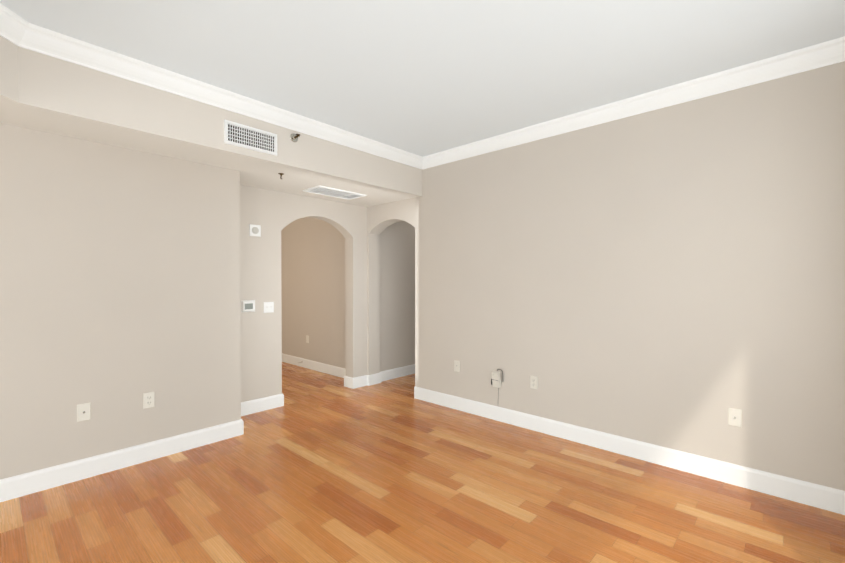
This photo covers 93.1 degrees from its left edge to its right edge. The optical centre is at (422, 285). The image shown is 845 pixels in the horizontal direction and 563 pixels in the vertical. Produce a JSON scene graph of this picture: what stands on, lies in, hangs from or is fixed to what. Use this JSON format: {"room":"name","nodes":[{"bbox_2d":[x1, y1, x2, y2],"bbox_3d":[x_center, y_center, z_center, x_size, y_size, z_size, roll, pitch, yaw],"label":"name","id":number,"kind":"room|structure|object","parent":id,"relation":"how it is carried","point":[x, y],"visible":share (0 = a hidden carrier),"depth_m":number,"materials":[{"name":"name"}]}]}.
{"room":"empty living room","nodes":[
{"label":"empty living room","id":0,"kind":"room"},
{"bbox_2d":[0,123,240,479],"bbox_3d":[-4.053,0.175,1.298,0.645,2.305,6.575,1,1,42],"label":"wall","id":1,"kind":"structure","parent":0,"point":[119,281],"depth_m":2.83,"materials":[{"name":"paint"}]},
{"bbox_2d":[77,402,90,421],"bbox_3d":[-2.303,0.860,2.725,0.017,0.116,0.072,1,1,42],"label":"outlet","id":2,"kind":"object","parent":1,"relation":"attached to","point":[83,411],"visible":1,"depth_m":2.73,"materials":[{"name":"white plastic"}]},
{"bbox_2d":[0,393,283,501],"bbox_3d":[-3.823,1.258,1.549,0.661,0.134,7.238,1,1,42],"label":"baseboard","id":3,"kind":"structure","parent":1,"relation":"attached to","point":[20,485],"depth_m":2.89,"materials":[{"name":"white wood"}]},
{"bbox_2d":[143,392,154,408],"bbox_3d":[-2.052,0.857,3.005,0.009,0.116,0.072,1,1,42],"label":"duplex electrical outlet","id":4,"kind":"object","parent":1,"relation":"attached to","point":[148,399],"visible":1,"depth_m":3.00,"materials":[{"name":"white plastic"}]},
{"bbox_2d":[240,185,414,401],"bbox_3d":[-0.518,-0.073,5.517,0.155,2.710,4.425,1,1,42],"label":"wall","id":5,"kind":"structure","parent":0,"point":[272,213],"depth_m":4.69,"materials":[{"name":"paint"}]},
{"bbox_2d":[241,300,254,311],"bbox_3d":[-1.751,0.203,4.035,0.032,0.116,0.140,1,1,42],"label":"thermostat","id":6,"kind":"object","parent":5,"relation":"attached to","point":[247,305],"visible":1,"depth_m":4.02,"materials":[{"name":"white plastic"}]},
{"bbox_2d":[249,224,260,236],"bbox_3d":[-1.708,-0.567,4.089,0.012,0.118,0.118,1,1,42],"label":"plate","id":7,"kind":"object","parent":5,"relation":"attached to","point":[254,230],"visible":1,"depth_m":4.08,"materials":[{"name":"white plastic"}]},
{"bbox_2d":[264,302,273,312],"bbox_3d":[-1.609,0.224,4.202,0.016,0.112,0.112,1,1,42],"label":"switch plate","id":8,"kind":"object","parent":5,"relation":"attached to","point":[268,307],"visible":1,"depth_m":4.20,"materials":[{"name":"white plastic"}]},
{"bbox_2d":[0,362,844,562],"bbox_3d":[-1.155,1.373,1.657,12.200,0.100,11.400,1,1,42],"label":"floor","id":9,"kind":"structure","parent":0,"point":[319,467],"depth_m":2.42,"materials":[{"name":"brown wood"}]},
{"bbox_2d":[0,0,844,156],"bbox_3d":[-2.479,-1.460,2.839,8.610,0.120,11.400,1,1,42],"label":"ceiling","id":10,"kind":"structure","parent":0,"point":[422,78],"depth_m":2.34,"materials":[{"name":"paint"}]},
{"bbox_2d":[0,36,421,206],"bbox_3d":[-1.999,-1.173,0.646,4.535,0.405,8.410,1,1,42],"label":"soffit","id":11,"kind":"object","parent":10,"relation":"attached to","point":[44,93],"visible":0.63,"depth_m":2.75,"materials":[{"name":"paint"}]},
{"bbox_2d":[224,119,276,155],"bbox_3d":[-1.311,-1.135,3.083,0.016,0.175,0.411,1,1,42],"label":"air vent register","id":12,"kind":"object","parent":11,"relation":"attached to","point":[248,137],"visible":1,"depth_m":3.07,"materials":[{"name":"white metal"}]},
{"bbox_2d":[290,133,299,141],"bbox_3d":[-1.046,-1.239,3.325,0.078,0.072,0.072,1,1,42],"label":"sprinkler","id":13,"kind":"object","parent":11,"relation":"attached to","point":[293,137],"visible":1,"depth_m":3.33,"materials":[{"name":"silver metal"}]},
{"bbox_2d":[303,185,366,199],"bbox_3d":[-0.942,-1.005,4.336,0.320,0.012,0.605,1,1,42],"label":"air vent grille","id":14,"kind":"object","parent":11,"relation":"attached to","point":[332,192],"visible":1,"depth_m":4.30,"materials":[{"name":"white metal"}]},
{"bbox_2d":[281,61,844,490],"bbox_3d":[-0.376,-0.068,5.002,8.410,2.710,0.187,1,1,42],"label":"wall","id":15,"kind":"structure","parent":0,"point":[672,277],"depth_m":2.99,"materials":[{"name":"paint"}]},
{"bbox_2d":[282,353,414,388],"bbox_3d":[-1.318,1.195,7.342,3.877,0.134,2.835,1,1,42],"label":"baseboard","id":16,"kind":"structure","parent":15,"relation":"attached to","point":[364,380],"depth_m":5.63,"materials":[{"name":"white wood"}]},
{"bbox_2d":[0,3,844,169],"bbox_3d":[0.087,-1.339,2.091,3.414,0.105,3.460,1,1,42],"label":"crown molding","id":17,"kind":"structure","parent":15,"relation":"attached to","point":[17,30],"depth_m":2.75,"materials":[{"name":"white wood"}]},
{"bbox_2d":[454,360,459,371],"bbox_3d":[0.358,0.842,4.207,0.072,0.116,0.008,1,1,42],"label":"electrical outlet","id":18,"kind":"object","parent":15,"relation":"attached to","point":[456,366],"visible":1,"depth_m":4.20,"materials":[{"name":"white plastic"}]},
{"bbox_2d":[491,369,502,393],"bbox_3d":[0.710,0.979,3.849,0.128,0.380,0.062,1,1,42],"label":"electrical outlet box","id":19,"kind":"object","parent":15,"relation":"attached to","point":[496,380],"visible":0.96,"depth_m":3.83,"materials":[{"name":"white plastic"}]},
{"bbox_2d":[530,375,537,388],"bbox_3d":[1.004,0.870,3.614,0.072,0.116,0.009,1,1,42],"label":"duplex electrical outlet","id":20,"kind":"object","parent":15,"relation":"attached to","point":[533,382],"visible":1,"depth_m":3.61,"materials":[{"name":"white plastic"}]},
{"bbox_2d":[414,386,844,514],"bbox_3d":[1.209,1.237,3.426,3.525,0.134,0.016,1,1,42],"label":"baseboard","id":21,"kind":"structure","parent":15,"relation":"attached to","point":[810,494],"depth_m":2.91,"materials":[{"name":"white wood"}]},
{"bbox_2d":[728,408,741,426],"bbox_3d":[2.060,0.869,2.642,0.072,0.116,0.017,1,1,42],"label":"outlet","id":22,"kind":"object","parent":15,"relation":"attached to","point":[734,417],"visible":1,"depth_m":2.64,"materials":[{"name":"white plastic"}]}
]}

